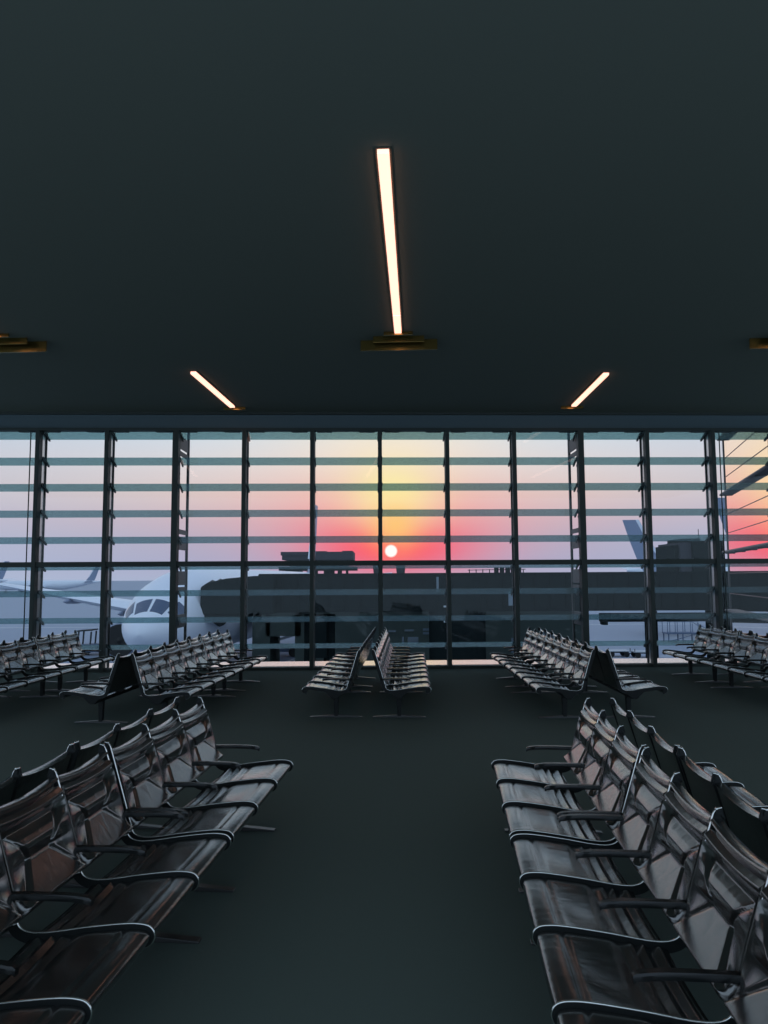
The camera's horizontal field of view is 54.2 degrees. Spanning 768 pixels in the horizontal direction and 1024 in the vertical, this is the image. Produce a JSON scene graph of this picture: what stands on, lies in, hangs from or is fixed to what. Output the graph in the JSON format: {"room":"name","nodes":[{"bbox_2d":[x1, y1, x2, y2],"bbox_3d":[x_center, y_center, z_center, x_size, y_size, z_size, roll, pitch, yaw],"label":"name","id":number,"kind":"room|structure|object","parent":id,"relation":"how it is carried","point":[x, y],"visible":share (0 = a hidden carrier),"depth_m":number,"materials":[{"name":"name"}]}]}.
{"room":"airport terminal","nodes":[
{"label":"airport terminal","id":0,"kind":"room"},
{"bbox_2d":[0,0,767,411],"bbox_3d":[-0.017,-2.983,8.027,28.000,0.250,17.870,0,-5,0],"label":"ceiling","id":1,"kind":"structure","parent":0,"point":[581,186],"depth_m":7.06,"materials":[{"name":"grey paint"}]},
{"bbox_2d":[0,333,46,352],"bbox_3d":[-5.739,-2.684,8.721,1.150,0.160,5.046,-1,-5,3],"label":"ceiling light","id":2,"kind":"object","parent":1,"relation":"attached to","point":[7,345],"visible":1,"depth_m":11.19,"materials":[{"name":"brown metal"}]},
{"bbox_2d":[189,371,245,409],"bbox_3d":[-3.183,-2.267,14.195,0.460,0.060,2.764,-1,-5,3],"label":"ceiling light","id":3,"kind":"object","parent":1,"relation":"attached to","point":[196,374],"visible":1,"depth_m":14.13,"materials":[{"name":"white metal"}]},
{"bbox_2d":[360,146,436,350],"bbox_3d":[0.107,-2.718,8.710,1.150,0.160,5.068,-1,-5,3],"label":"ceiling light","id":4,"kind":"object","parent":1,"relation":"attached to","point":[416,342],"visible":1,"depth_m":8.67,"materials":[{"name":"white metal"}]},
{"bbox_2d":[377,149,400,332],"bbox_3d":[0.097,-2.791,8.495,0.098,0.050,4.587,-1,-5,3],"label":"diffuser","id":5,"kind":"object","parent":4,"relation":"attached to","point":[384,161],"depth_m":7.56,"materials":[{"name":"white plastic"}]},
{"bbox_2d":[561,372,609,408],"bbox_3d":[3.894,-2.293,14.339,0.460,0.060,2.610,0,-5,1],"label":"ceiling light","id":6,"kind":"object","parent":1,"relation":"attached to","point":[603,375],"visible":1,"depth_m":14.33,"materials":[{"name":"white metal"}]},
{"bbox_2d":[572,373,608,406],"bbox_3d":[3.892,-2.304,14.264,0.098,0.050,2.420,0,-5,1],"label":"diffuser","id":7,"kind":"object","parent":6,"relation":"attached to","point":[602,376],"depth_m":14.08,"materials":[{"name":"white plastic"}]},
{"bbox_2d":[749,338,767,348],"bbox_3d":[5.944,-2.749,8.721,1.150,0.160,5.044,-1,-5,3],"label":"ceiling light","id":8,"kind":"object","parent":1,"relation":"attached to","point":[754,343],"visible":1,"depth_m":11.23,"materials":[{"name":"brown metal"}]},
{"bbox_2d":[0,666,767,1023],"bbox_3d":[0.015,2.659,7.400,28.000,0.200,17.610,0,-5,0],"label":"floor","id":9,"kind":"structure","parent":0,"point":[384,887],"depth_m":5.33,"materials":[{"name":"grey carpet"}]},
{"bbox_2d":[0,637,21,697],"bbox_3d":[-6.467,2.447,11.132,0.802,0.948,2.851,0,-5,0],"label":"bench","id":10,"kind":"object","parent":9,"relation":"on","point":[3,643],"visible":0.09,"depth_m":12.17,"materials":[{"name":"black plastic"}]},
{"bbox_2d":[7,630,66,691],"bbox_3d":[-6.450,2.649,13.428,0.802,0.948,1.721,0,-5,0],"label":"bench","id":11,"kind":"object","parent":9,"relation":"on","point":[38,637],"visible":0.12,"depth_m":13.18,"materials":[{"name":"black plastic"}]},
{"bbox_2d":[0,743,75,936],"bbox_3d":[-2.316,1.707,2.985,0.802,0.948,2.851,-1,-5,5],"label":"bench","id":12,"kind":"object","parent":9,"relation":"on","point":[19,784],"visible":0.24,"depth_m":3.97,"materials":[{"name":"black leather"}]},
{"bbox_2d":[0,637,76,697],"bbox_3d":[-5.530,2.442,11.126,0.802,0.948,2.851,0,-5,0],"label":"bench","id":13,"kind":"object","parent":9,"relation":"on","point":[16,658],"visible":1,"depth_m":11.85,"materials":[{"name":"black plastic"}]},
{"bbox_2d":[33,630,114,691],"bbox_3d":[-5.513,2.643,13.422,0.802,0.948,1.721,0,-5,0],"label":"bench","id":14,"kind":"object","parent":9,"relation":"on","point":[65,648],"visible":0.96,"depth_m":13.38,"materials":[{"name":"black leather"}]},
{"bbox_2d":[0,744,231,1023],"bbox_3d":[-1.382,1.695,2.908,0.802,0.948,2.851,-1,-5,5],"label":"bench","id":15,"kind":"object","parent":9,"relation":"on","point":[49,834],"visible":1,"depth_m":3.42,"materials":[{"name":"black leather"}]},
{"bbox_2d":[63,696,179,887],"bbox_3d":[-2.126,1.907,5.273,0.802,0.948,1.721,-1,-5,5],"label":"bench","id":16,"kind":"object","parent":9,"relation":"on","point":[118,736],"visible":0.2,"depth_m":5.07,"materials":[{"name":"black leather"}]},
{"bbox_2d":[59,636,189,723],"bbox_3d":[-3.732,2.431,11.125,0.802,0.948,2.851,-1,-5,4],"label":"bench","id":17,"kind":"object","parent":9,"relation":"on","point":[122,678],"visible":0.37,"depth_m":9.98,"materials":[{"name":"black leather"}]},
{"bbox_2d":[153,629,218,690],"bbox_3d":[-3.586,2.632,13.416,0.802,0.948,1.721,-1,-5,4],"label":"bench","id":18,"kind":"object","parent":9,"relation":"on","point":[216,632],"visible":0.07,"depth_m":13.53,"materials":[{"name":"black leather"}]},
{"bbox_2d":[131,636,244,708],"bbox_3d":[-2.797,2.421,11.066,0.802,0.948,2.851,-1,-5,4],"label":"bench","id":19,"kind":"object","parent":9,"relation":"on","point":[153,670],"visible":1,"depth_m":10.76,"materials":[{"name":"black leather"}]},
{"bbox_2d":[104,697,292,891],"bbox_3d":[-1.192,1.895,5.196,0.802,0.948,1.721,-1,-5,5],"label":"bench","id":20,"kind":"object","parent":9,"relation":"on","point":[151,768],"visible":0.97,"depth_m":4.99,"materials":[{"name":"black leather"}]},
{"bbox_2d":[200,629,267,690],"bbox_3d":[-2.651,2.622,13.358,0.802,0.948,1.721,-1,-5,4],"label":"bench","id":21,"kind":"object","parent":9,"relation":"on","point":[220,646],"visible":0.91,"depth_m":13.37,"materials":[{"name":"black leather"}]},
{"bbox_2d":[302,634,371,717],"bbox_3d":[-0.655,2.442,11.446,0.802,0.948,2.851,0,-5,2],"label":"bench","id":22,"kind":"object","parent":9,"relation":"on","point":[333,678],"visible":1,"depth_m":10.57,"materials":[{"name":"black leather"}]},
{"bbox_2d":[328,627,376,686],"bbox_3d":[-0.573,2.644,13.741,0.802,0.948,1.721,0,-5,2],"label":"bench","id":23,"kind":"object","parent":9,"relation":"on","point":[338,656],"visible":0.51,"depth_m":13.86,"materials":[{"name":"black leather"}]},
{"bbox_2d":[371,634,430,717],"bbox_3d":[0.282,2.434,11.414,0.802,0.948,2.851,0,-5,2],"label":"bench","id":24,"kind":"object","parent":9,"relation":"on","point":[407,678],"visible":1,"depth_m":10.56,"materials":[{"name":"black leather"}]},
{"bbox_2d":[381,627,425,686],"bbox_3d":[0.363,2.636,13.708,0.802,0.948,1.721,0,-5,2],"label":"bench","id":25,"kind":"object","parent":9,"relation":"on","point":[419,657],"visible":0.66,"depth_m":13.87,"materials":[{"name":"black leather"}]},
{"bbox_2d":[490,627,548,686],"bbox_3d":[2.427,2.615,13.597,0.802,0.948,1.721,0,-5,0],"label":"bench","id":26,"kind":"object","parent":9,"relation":"on","point":[533,643],"visible":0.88,"depth_m":13.64,"materials":[{"name":"black leather"}]},
{"bbox_2d":[503,634,595,717],"bbox_3d":[2.413,2.413,11.301,0.802,0.948,2.851,0,-5,0],"label":"bench","id":27,"kind":"object","parent":9,"relation":"on","point":[574,664],"visible":1,"depth_m":10.86,"materials":[{"name":"black leather"}]},
{"bbox_2d":[538,627,596,686],"bbox_3d":[3.364,2.609,13.592,0.802,0.948,1.721,0,-5,0],"label":"bench","id":28,"kind":"object","parent":9,"relation":"on","point":[552,635],"visible":0.13,"depth_m":13.41,"materials":[{"name":"black leather"}]},
{"bbox_2d":[491,697,646,896],"bbox_3d":[1.181,1.875,5.109,0.802,0.948,1.721,-1,-5,5],"label":"bench","id":29,"kind":"object","parent":9,"relation":"on","point":[533,796],"visible":0.93,"depth_m":4.94,"materials":[{"name":"black leather"}]},
{"bbox_2d":[558,633,667,717],"bbox_3d":[3.350,2.407,11.296,0.802,0.948,2.851,0,-5,0],"label":"bench","id":30,"kind":"object","parent":9,"relation":"on","point":[604,671],"visible":0.59,"depth_m":10.27,"materials":[{"name":"black leather"}]},
{"bbox_2d":[509,746,767,1023],"bbox_3d":[0.991,1.674,2.820,0.802,0.948,2.851,-1,-5,5],"label":"bench","id":31,"kind":"object","parent":9,"relation":"on","point":[603,961],"visible":1,"depth_m":3.03,"materials":[{"name":"black leather"}]},
{"bbox_2d":[609,698,767,811],"bbox_3d":[2.115,1.863,5.032,0.802,0.948,1.721,-1,-5,5],"label":"bench","id":32,"kind":"object","parent":9,"relation":"on","point":[663,755],"visible":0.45,"depth_m":4.99,"materials":[{"name":"black leather"}]},
{"bbox_2d":[662,624,739,682],"bbox_3d":[5.900,2.633,14.026,0.802,0.948,1.721,0,-5,0],"label":"bench","id":33,"kind":"object","parent":9,"relation":"on","point":[707,641],"visible":0.94,"depth_m":13.97,"materials":[{"name":"black leather"}]},
{"bbox_2d":[676,747,767,862],"bbox_3d":[1.925,1.662,2.744,0.802,0.948,2.851,-1,-5,5],"label":"bench","id":34,"kind":"object","parent":9,"relation":"on","point":[750,825],"visible":0.56,"depth_m":3.53,"materials":[{"name":"black leather"}]},
{"bbox_2d":[698,630,767,687],"bbox_3d":[5.883,2.431,11.730,0.802,0.948,2.851,0,-5,0],"label":"bench","id":35,"kind":"object","parent":9,"relation":"on","point":[750,650],"visible":1,"depth_m":12.51,"materials":[{"name":"black leather"}]},
{"bbox_2d":[708,624,767,682],"bbox_3d":[6.837,2.627,14.020,0.802,0.948,1.721,0,-5,0],"label":"bench","id":36,"kind":"object","parent":9,"relation":"on","point":[709,625],"visible":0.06,"depth_m":13.80,"materials":[{"name":"black leather"}]},
{"bbox_2d":[750,631,767,687],"bbox_3d":[6.820,2.425,11.723,0.802,0.948,2.851,0,-5,0],"label":"bench","id":37,"kind":"object","parent":9,"relation":"on","point":[751,632],"visible":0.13,"depth_m":12.80,"materials":[{"name":"black leather"}]},
{"bbox_2d":[0,415,767,427],"bbox_3d":[0.003,0.589,16.100,28.022,5.450,0.320,0,-5,-2],"label":"wall","id":38,"kind":"structure","parent":0,"point":[6,421],"depth_m":16.16,"materials":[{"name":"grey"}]},
{"bbox_2d":[23,431,31,636],"bbox_3d":[-7.466,0.793,15.670,0.024,5.050,0.024,0,-5,0],"label":"trim","id":39,"kind":"structure","parent":38,"relation":"attached to","point":[30,431],"depth_m":15.69,"materials":[{"name":"grey metal"}]},
{"bbox_2d":[27,430,47,672],"bbox_3d":[-7.296,0.800,15.810,0.086,5.060,0.412,0,-5,0],"label":"trim","id":40,"kind":"structure","parent":38,"relation":"attached to","point":[41,441],"depth_m":15.76,"materials":[{"name":"grey metal"}]},
{"bbox_2d":[98,430,114,671],"bbox_3d":[-5.852,0.795,15.854,0.086,5.060,0.412,0,-5,0],"label":"trim","id":41,"kind":"structure","parent":38,"relation":"attached to","point":[109,445],"depth_m":15.77,"materials":[{"name":"grey metal"}]},
{"bbox_2d":[106,432,117,651],"bbox_3d":[-5.133,0.770,15.997,1.392,5.047,0.421,0,-5,-2],"label":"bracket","id":42,"kind":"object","parent":38,"relation":"in","point":[113,433],"depth_m":16.02,"materials":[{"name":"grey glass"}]},
{"bbox_2d":[169,430,189,643],"bbox_3d":[-4.394,3.142,16.036,0.124,10.400,1.102,0,-5,0],"label":"window mullion","id":43,"kind":"structure","parent":38,"relation":"attached to","point":[177,577],"depth_m":15.86,"materials":[{"name":"grey metal"}]},
{"bbox_2d":[177,432,183,623],"bbox_3d":[-3.689,0.766,16.040,1.392,5.047,0.421,0,-5,-2],"label":"window","id":44,"kind":"structure","parent":38,"relation":"in","point":[181,489],"depth_m":16.10,"materials":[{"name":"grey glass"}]},
{"bbox_2d":[240,430,248,657],"bbox_3d":[-2.964,0.787,15.940,0.086,5.060,0.412,0,-5,0],"label":"trim","id":45,"kind":"structure","parent":38,"relation":"attached to","point":[245,439],"depth_m":15.82,"materials":[{"name":"grey metal"}]},
{"bbox_2d":[245,432,249,648],"bbox_3d":[-2.245,0.762,16.083,1.392,5.047,0.421,0,-5,-2],"label":"window","id":46,"kind":"structure","parent":38,"relation":"in","point":[246,619],"depth_m":16.11,"materials":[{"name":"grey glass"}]},
{"bbox_2d":[309,430,314,669],"bbox_3d":[-1.520,0.783,15.983,0.086,5.060,0.412,0,-5,0],"label":"trim","id":47,"kind":"structure","parent":38,"relation":"attached to","point":[312,432],"depth_m":15.81,"materials":[{"name":"grey metal"}]},
{"bbox_2d":[314,432,378,649],"bbox_3d":[-0.801,0.758,16.127,1.392,5.047,0.421,0,-5,-2],"label":"window","id":48,"kind":"structure","parent":38,"relation":"in","point":[315,432],"depth_m":16.16,"materials":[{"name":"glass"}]},
{"bbox_2d":[378,430,382,635],"bbox_3d":[-0.076,0.778,16.026,0.086,5.060,0.412,0,-5,0],"label":"trim","id":49,"kind":"structure","parent":38,"relation":"attached to","point":[380,556],"depth_m":15.85,"materials":[{"name":"grey metal"}]},
{"bbox_2d":[0,412,767,432],"bbox_3d":[-0.091,-1.931,16.149,17.341,0.420,0.180,0,-5,-2],"label":"trim","id":50,"kind":"structure","parent":38,"relation":"attached to","point":[21,430],"depth_m":16.09,"materials":[{"name":"grey metal"}]},
{"bbox_2d":[0,432,767,624],"bbox_3d":[-0.081,0.752,16.106,17.340,5.047,0.505,0,-5,-2],"label":"window","id":51,"kind":"structure","parent":38,"relation":"in","point":[44,433],"depth_m":15.84,"materials":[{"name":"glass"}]},
{"bbox_2d":[26,663,753,672],"bbox_3d":[-0.062,3.260,15.712,17.339,0.060,0.120,0,-5,-2],"label":"trim","id":52,"kind":"structure","parent":38,"relation":"attached to","point":[639,664],"depth_m":15.70,"materials":[{"name":"grey metal"}]},
{"bbox_2d":[44,658,741,668],"bbox_3d":[-0.061,3.450,16.213,18.163,0.370,0.890,0,-5,-2],"label":"trim","id":53,"kind":"structure","parent":38,"relation":"attached to","point":[625,660],"depth_m":16.20,"materials":[{"name":"metal"}]},
{"bbox_2d":[382,432,446,648],"bbox_3d":[0.643,0.753,16.170,1.392,5.047,0.421,0,-5,-2],"label":"window","id":54,"kind":"structure","parent":38,"relation":"in","point":[444,432],"depth_m":16.23,"materials":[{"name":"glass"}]},
{"bbox_2d":[444,430,451,668],"bbox_3d":[1.368,0.774,16.069,0.086,5.060,0.412,0,-5,0],"label":"trim","id":55,"kind":"structure","parent":38,"relation":"attached to","point":[446,438],"depth_m":15.89,"materials":[{"name":"grey metal"}]},
{"bbox_2d":[507,432,514,646],"bbox_3d":[2.087,0.749,16.213,1.392,5.047,0.421,0,-5,-2],"label":"window","id":56,"kind":"structure","parent":38,"relation":"in","point":[510,514],"depth_m":16.30,"materials":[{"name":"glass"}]},
{"bbox_2d":[509,430,520,654],"bbox_3d":[2.812,0.770,16.112,0.086,5.060,0.412,0,-5,0],"label":"trim","id":57,"kind":"structure","parent":38,"relation":"attached to","point":[513,453],"depth_m":15.99,"materials":[{"name":"grey metal"}]},
{"bbox_2d":[572,432,581,643],"bbox_3d":[3.531,0.745,16.256,1.392,5.047,0.421,0,-5,-2],"label":"window","id":58,"kind":"structure","parent":38,"relation":"in","point":[575,461],"depth_m":16.37,"materials":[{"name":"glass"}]},
{"bbox_2d":[567,430,589,645],"bbox_3d":[4.269,3.117,16.294,0.124,10.400,1.102,0,-5,0],"label":"window mullion","id":59,"kind":"structure","parent":38,"relation":"attached to","point":[580,575],"depth_m":16.10,"materials":[{"name":"grey metal"}]},
{"bbox_2d":[576,432,649,646],"bbox_3d":[4.975,0.741,16.299,1.392,5.047,0.421,0,-5,-2],"label":"window","id":60,"kind":"structure","parent":38,"relation":"in","point":[640,434],"depth_m":16.37,"materials":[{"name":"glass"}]},
{"bbox_2d":[639,430,657,666],"bbox_3d":[5.700,0.761,16.199,0.086,5.060,0.412,0,-5,0],"label":"trim","id":61,"kind":"structure","parent":38,"relation":"attached to","point":[646,502],"depth_m":16.11,"materials":[{"name":"grey metal"}]},
{"bbox_2d":[700,432,715,619],"bbox_3d":[6.419,0.736,16.342,1.392,5.047,0.421,0,-5,-2],"label":"window","id":62,"kind":"structure","parent":38,"relation":"in","point":[712,588],"depth_m":16.43,"materials":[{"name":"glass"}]},
{"bbox_2d":[703,430,724,660],"bbox_3d":[7.144,0.757,16.242,0.086,5.060,0.412,0,-5,0],"label":"trim","id":63,"kind":"structure","parent":38,"relation":"attached to","point":[709,439],"depth_m":16.20,"materials":[{"name":"grey metal"}]},
{"bbox_2d":[718,432,729,660],"bbox_3d":[7.304,0.750,16.112,0.024,5.050,0.024,0,-5,0],"label":"trim","id":64,"kind":"structure","parent":38,"relation":"attached to","point":[718,432],"depth_m":16.14,"materials":[{"name":"grey metal"}]},
{"bbox_2d":[764,435,767,491],"bbox_3d":[7.863,0.732,16.385,1.392,5.047,0.421,0,-5,-2],"label":"window","id":65,"kind":"structure","parent":38,"relation":"in","point":[766,437],"depth_m":16.71,"materials":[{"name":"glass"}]},
{"label":"outside","id":66,"kind":"structure","parent":0,"visible":0},
{"bbox_2d":[0,581,706,663],"bbox_3d":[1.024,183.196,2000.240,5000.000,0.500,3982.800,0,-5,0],"label":"apron","id":67,"kind":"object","parent":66,"point":[629,636],"depth_m":110.92,"materials":[{"name":"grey concrete"}]},
{"bbox_2d":[0,561,11,581],"bbox_3d":[-233.307,35.140,402.584,64.000,16.970,60.000,0,-5,0],"label":"airliner","id":68,"kind":"object","parent":67,"relation":"on","point":[2,569],"visible":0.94,"depth_m":402.72,"materials":[{"name":"white paint"}]},
{"bbox_2d":[0,567,100,592],"bbox_3d":[-179.282,35.853,400.486,55.040,14.594,51.600,0,-5,0],"label":"airliner","id":69,"kind":"object","parent":67,"relation":"on","point":[47,584],"visible":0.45,"depth_m":398.42,"materials":[{"name":"white paint"}]},
{"bbox_2d":[77,628,98,652],"bbox_3d":[-26.585,11.983,69.229,3.104,2.360,1.650,0,-5,0],"label":"tug","id":70,"kind":"object","parent":67,"relation":"on","point":[91,646],"visible":0.32,"depth_m":68.61,"materials":[{"name":"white metal"}]},
{"bbox_2d":[0,504,391,657],"bbox_3d":[-11.277,4.860,72.597,60.000,16.970,64.000,-1,-5,4],"label":"airliner","id":71,"kind":"object","parent":67,"relation":"on","point":[145,623],"visible":0.38,"depth_m":44.26,"materials":[{"name":"white paint"}]},
{"bbox_2d":[280,636,294,656],"bbox_3d":[-8.885,11.686,67.239,4.761,2.406,1.850,0,-5,0],"label":"loader","id":72,"kind":"object","parent":67,"relation":"on","point":[290,648],"visible":0.2,"depth_m":66.36,"materials":[{"name":"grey metal"}]},
{"bbox_2d":[279,551,357,573],"bbox_3d":[-16.924,17.523,199.239,20.159,14.008,14.000,0,-5,0],"label":"building","id":73,"kind":"structure","parent":67,"relation":"on","point":[319,555],"depth_m":193.75,"materials":[{"name":"grey concrete"}]},
{"bbox_2d":[27,624,706,661],"bbox_3d":[-4.926,14.397,84.633,130.057,0.020,49.166,0,-5,0],"label":"apron markings","id":74,"kind":"object","parent":67,"relation":"on","point":[589,624],"visible":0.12,"depth_m":108.82,"materials":[{"name":"white paint"}]},
{"bbox_2d":[252,611,581,661],"bbox_3d":[2.451,9.051,53.411,23.000,5.105,5.600,0,-5,0],"label":"building","id":75,"kind":"structure","parent":67,"relation":"on","point":[404,629],"depth_m":51.00,"materials":[{"name":"grey"}]},
{"bbox_2d":[200,565,730,660],"bbox_3d":[8.490,7.068,46.176,38.700,7.720,4.055,0,-5,0],"label":"bridge","id":76,"kind":"structure","parent":67,"relation":"on","point":[472,594],"depth_m":45.44,"materials":[{"name":"painted metal"},{"name":"glass"}]},
{"bbox_2d":[208,579,226,626],"bbox_3d":[-10.319,5.570,46.094,1.000,2.945,3.610,0,-5,0],"label":"hood","id":77,"kind":"object","parent":76,"relation":"attached to","point":[214,587],"depth_m":44.34,"materials":[{"name":"black rubber"}]},
{"bbox_2d":[604,648,630,656],"bbox_3d":[20.067,12.159,65.175,2.312,0.780,1.300,0,-5,0],"label":"cart","id":78,"kind":"object","parent":67,"relation":"on","point":[623,652],"visible":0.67,"depth_m":64.57,"materials":[{"name":"grey paint"}]},
{"bbox_2d":[628,649,645,657],"bbox_3d":[22.067,12.077,64.378,2.312,0.780,1.300,0,-5,0],"label":"cart","id":79,"kind":"object","parent":67,"relation":"on","point":[635,653],"visible":0.52,"depth_m":63.91,"materials":[{"name":"grey paint"}]},
{"bbox_2d":[621,520,727,571],"bbox_3d":[99.556,11.913,182.398,80.000,21.212,75.000,-1,-5,7],"label":"airliner","id":80,"kind":"object","parent":67,"relation":"on","point":[633,528],"visible":0.31,"depth_m":187.19,"materials":[{"name":"white paint"}]},
{"bbox_2d":[662,621,705,642],"bbox_3d":[32.061,12.620,79.183,4.881,2.287,1.600,0,-5,0],"label":"access platform","id":81,"kind":"object","parent":67,"relation":"on","point":[667,632],"visible":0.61,"depth_m":78.49,"materials":[{"name":"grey metal"}]},
{"bbox_2d":[655,529,723,571],"bbox_3d":[35.327,8.320,89.598,8.240,12.540,8.000,0,-5,0],"label":"pier building","id":82,"kind":"structure","parent":67,"relation":"on","point":[685,548],"depth_m":86.46,"materials":[{"name":"black"}]},
{"bbox_2d":[718,498,725,531],"bbox_3d":[74.437,6.421,95.769,64.000,16.970,60.000,0,-5,0],"label":"airliner","id":83,"kind":"object","parent":67,"relation":"on","point":[719,499],"visible":0.02,"depth_m":96.31,"materials":[{"name":"white paint"}]},
{"bbox_2d":[717,432,767,635],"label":"window","id":84,"kind":"structure","parent":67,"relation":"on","point":[745,454],"depth_m":26.25,"materials":[{"name":"clear glass"},{"name":"metal"}]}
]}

